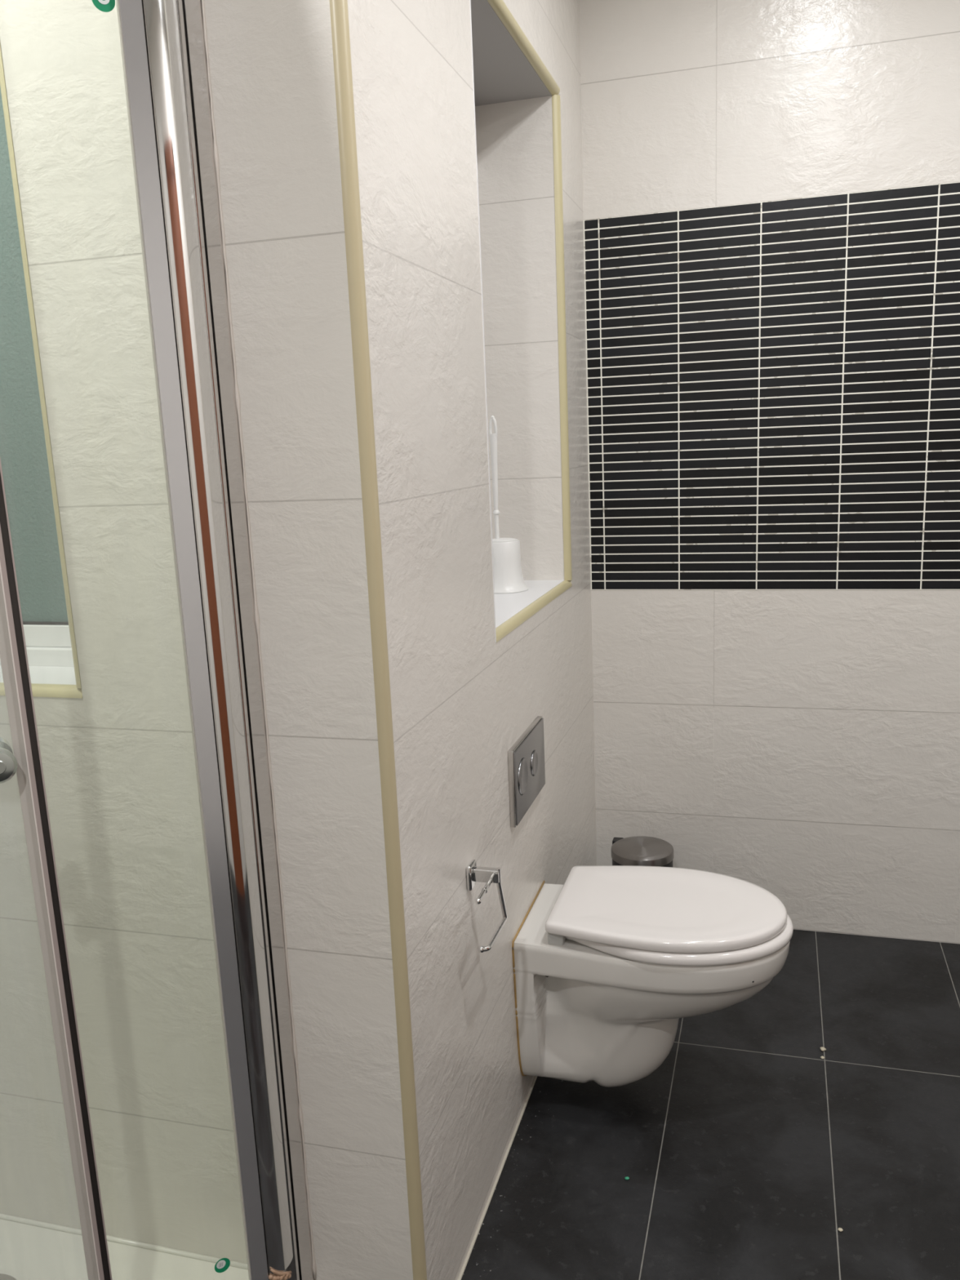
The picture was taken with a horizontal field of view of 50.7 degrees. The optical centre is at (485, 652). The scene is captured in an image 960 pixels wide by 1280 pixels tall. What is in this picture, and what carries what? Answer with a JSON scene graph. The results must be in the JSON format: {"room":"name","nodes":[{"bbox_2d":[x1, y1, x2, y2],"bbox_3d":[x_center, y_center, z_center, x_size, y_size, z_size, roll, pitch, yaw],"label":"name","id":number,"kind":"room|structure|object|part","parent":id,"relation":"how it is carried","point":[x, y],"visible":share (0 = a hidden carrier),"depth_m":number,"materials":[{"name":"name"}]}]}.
{"room":"bathroom","nodes":[
{"label":"bathroom","id":0,"kind":"room"},
{"bbox_2d":[0,0,413,1279],"bbox_3d":[-0.601,-0.190,1.466,1.006,2.420,0.220,1,12,16],"label":"wall","id":1,"kind":"structure","parent":0,"point":[118,759],"depth_m":1.33,"materials":[{"name":"beige tile"}]},
{"bbox_2d":[0,87,74,666],"bbox_3d":[-0.817,-0.505,1.501,0.560,1.060,0.062,1,12,16],"label":"window","id":2,"kind":"structure","parent":1,"relation":"in","point":[23,449],"depth_m":1.50,"materials":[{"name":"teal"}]},
{"bbox_3d":[-0.817,-0.505,1.501,0.560,1.060,0.062,1,12,16],"label":"frame","id":3,"kind":"part","parent":2,"relation":"part of","materials":[{"name":"white"}]},
{"bbox_2d":[0,43,81,688],"bbox_3d":[-0.581,-0.470,1.288,0.015,1.060,0.015,1,12,16],"label":"trim","id":4,"kind":"structure","parent":1,"relation":"attached to","point":[2,84],"depth_m":1.30,"materials":[{"name":"beige plastic"}]},
{"bbox_2d":[0,682,82,697],"bbox_3d":[-0.827,0.050,1.474,0.574,0.015,0.015,1,12,16],"label":"trim","id":5,"kind":"structure","parent":1,"relation":"attached to","point":[38,690],"depth_m":1.41,"materials":[{"name":"beige plastic"}]},
{"bbox_2d":[347,0,596,1279],"bbox_3d":[-0.078,-0.312,1.950,0.300,2.420,1.437,1,12,16],"label":"wall","id":6,"kind":"structure","parent":0,"point":[461,698],"depth_m":1.61,"materials":[{"name":"beige tile"}]},
{"bbox_2d":[329,0,426,1279],"bbox_3d":[-0.138,-0.160,1.228,0.015,2.420,0.015,1,12,16],"label":"trim","id":7,"kind":"structure","parent":6,"relation":"attached to","point":[338,8],"depth_m":1.24,"materials":[{"name":"beige plastic"}]},
{"bbox_2d":[469,0,496,642],"bbox_3d":[-0.014,-0.543,1.649,0.021,1.076,0.004,1,12,16],"label":"trim","id":8,"kind":"structure","parent":6,"relation":"attached to","point":[469,0],"depth_m":1.64,"materials":[{"name":"white"}]},
{"bbox_2d":[466,859,507,952],"bbox_3d":[-0.008,0.399,1.598,0.052,0.117,0.133,1,12,16],"label":"toilet paper holder","id":9,"kind":"object","parent":6,"relation":"attached to","point":[474,873],"visible":1,"depth_m":1.61,"materials":[{"name":"silver metal"}]},
{"bbox_3d":[-0.023,0.357,1.621,0.009,0.042,0.034,1,12,16],"label":"wall plate","id":10,"kind":"part","parent":9,"relation":"part of","materials":[{"name":"silver metal"}]},
{"bbox_3d":[-0.002,0.368,1.569,0.010,0.013,0.093,0,12,13],"label":"spindle rod","id":11,"kind":"part","parent":9,"relation":"part of","materials":[{"name":"silver metal"}]},
{"bbox_3d":[0.002,0.355,1.614,0.042,0.021,0.014,1,12,16],"label":"arm","id":12,"kind":"part","parent":9,"relation":"part of","materials":[{"name":"silver metal"}]},
{"bbox_2d":[457,1075,537,1279],"bbox_3d":[0.116,0.874,2.146,0.006,0.006,1.451,1,12,16],"label":"trim","id":13,"kind":"structure","parent":6,"relation":"attached to","point":[535,1077],"depth_m":1.80,"materials":[{"name":"beige tile"}]},
{"bbox_2d":[488,415,528,593],"bbox_3d":[0.034,-0.324,2.220,0.107,0.380,0.107,1,12,16],"label":"toilet brush","id":14,"kind":"object","parent":6,"relation":"on","point":[507,566],"visible":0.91,"depth_m":2.21,"materials":[{"name":"white plastic"}]},
{"bbox_3d":[0.020,-0.378,2.212,0.015,0.270,0.015,-9,13,-28],"label":"brush handle","id":15,"kind":"part","parent":14,"relation":"part of","materials":[{"name":"white plastic"}]},
{"bbox_3d":[0.037,-0.243,2.236,0.068,0.016,0.068,1,12,16],"label":"pot lid","id":16,"kind":"part","parent":14,"relation":"part of","materials":[{"name":"white plastic"}]},
{"bbox_2d":[492,539,528,593],"bbox_3d":[0.040,-0.192,2.247,0.107,0.110,0.107,1,12,16],"label":"toilet brush holder","id":17,"kind":"object","parent":6,"relation":"on","point":[507,566],"depth_m":2.21,"materials":[{"name":"white plastic"}]},
{"bbox_2d":[487,0,559,95],"bbox_3d":[0.060,-1.132,1.861,0.015,0.015,0.679,1,12,16],"label":"trim","id":18,"kind":"structure","parent":6,"relation":"attached to","point":[500,7],"depth_m":1.89,"materials":[{"name":"beige plastic"}]},
{"bbox_2d":[507,715,545,827],"bbox_3d":[0.083,0.227,1.970,0.016,0.147,0.242,1,12,16],"label":"flush plate","id":19,"kind":"object","parent":6,"relation":"attached to","point":[526,757],"visible":1,"depth_m":1.93,"materials":[{"name":"silver metal"}]},
{"bbox_2d":[495,580,572,642],"bbox_3d":[0.104,-0.094,2.076,0.015,0.015,0.679,1,12,16],"label":"trim","id":20,"kind":"structure","parent":6,"relation":"attached to","point":[516,620],"depth_m":2.01,"materials":[{"name":"beige plastic"}]},
{"bbox_2d":[551,94,572,580],"bbox_3d":[0.172,-0.681,2.280,0.015,1.048,0.015,1,12,16],"label":"trim","id":21,"kind":"structure","parent":6,"relation":"attached to","point":[556,104],"depth_m":2.27,"materials":[{"name":"beige plastic"}]},
{"bbox_2d":[511,865,793,1087],"bbox_3d":[0.335,0.660,1.986,0.507,0.376,0.334,1,12,16],"label":"toilet","id":22,"kind":"object","parent":6,"relation":"attached to","point":[608,961],"visible":1,"depth_m":1.90,"materials":[{"name":"white ceramic"}]},
{"bbox_3d":[0.352,0.487,1.943,0.433,0.022,0.326,1,12,16],"label":"lid","id":23,"kind":"part","parent":22,"relation":"part of","materials":[{"name":"white plastic"}]},
{"bbox_3d":[0.371,0.510,1.943,0.418,0.022,0.334,1,12,16],"label":"seat","id":24,"kind":"part","parent":22,"relation":"part of","materials":[{"name":"white plastic"}]},
{"bbox_2d":[461,928,959,1279],"bbox_3d":[0.081,1.149,1.084,2.770,0.100,3.820,1,12,16],"label":"floor","id":25,"kind":"structure","parent":0,"point":[744,1155],"depth_m":1.88,"materials":[{"name":"tile"}]},
{"bbox_2d":[0,1213,248,1279],"bbox_3d":[-0.727,1.018,1.373,0.854,0.106,0.525,1,12,16],"label":"shower tray","id":26,"kind":"object","parent":25,"relation":"on","point":[30,1249],"visible":0.8,"depth_m":1.55,"materials":[{"name":"white ceramic"}]},
{"bbox_2d":[0,0,316,1279],"bbox_3d":[-0.743,0.074,1.080,1.004,1.868,0.236,-5,12,-15],"label":"shower enclosure","id":27,"kind":"object","parent":26,"relation":"on","point":[164,49],"visible":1,"depth_m":1.21,"materials":[{"name":"silver glass"}]},
{"bbox_3d":[-0.544,0.119,1.124,0.039,0.039,0.076,-9,13,-28],"label":"door knob","id":28,"kind":"part","parent":27,"relation":"part of","materials":[{"name":"silver metal"}]},
{"bbox_3d":[-0.326,-0.021,1.239,0.038,1.780,0.071,-3,12,-2],"label":"rounded post","id":29,"kind":"part","parent":27,"relation":"part of","materials":[{"name":"silver metal"}]},
{"bbox_2d":[610,835,673,866],"bbox_3d":[0.396,0.630,2.576,0.162,0.283,0.185,1,12,16],"label":"pedal bin","id":30,"kind":"object","parent":25,"relation":"on","point":[637,851],"visible":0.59,"depth_m":2.53,"materials":[{"name":"silver metal"}]},
{"bbox_2d":[578,0,959,943],"bbox_3d":[0.927,-0.459,2.454,1.950,2.420,0.121,1,12,16],"label":"wall","id":31,"kind":"structure","parent":0,"point":[771,188],"depth_m":2.45,"materials":[{"name":"beige tile"}]}
]}

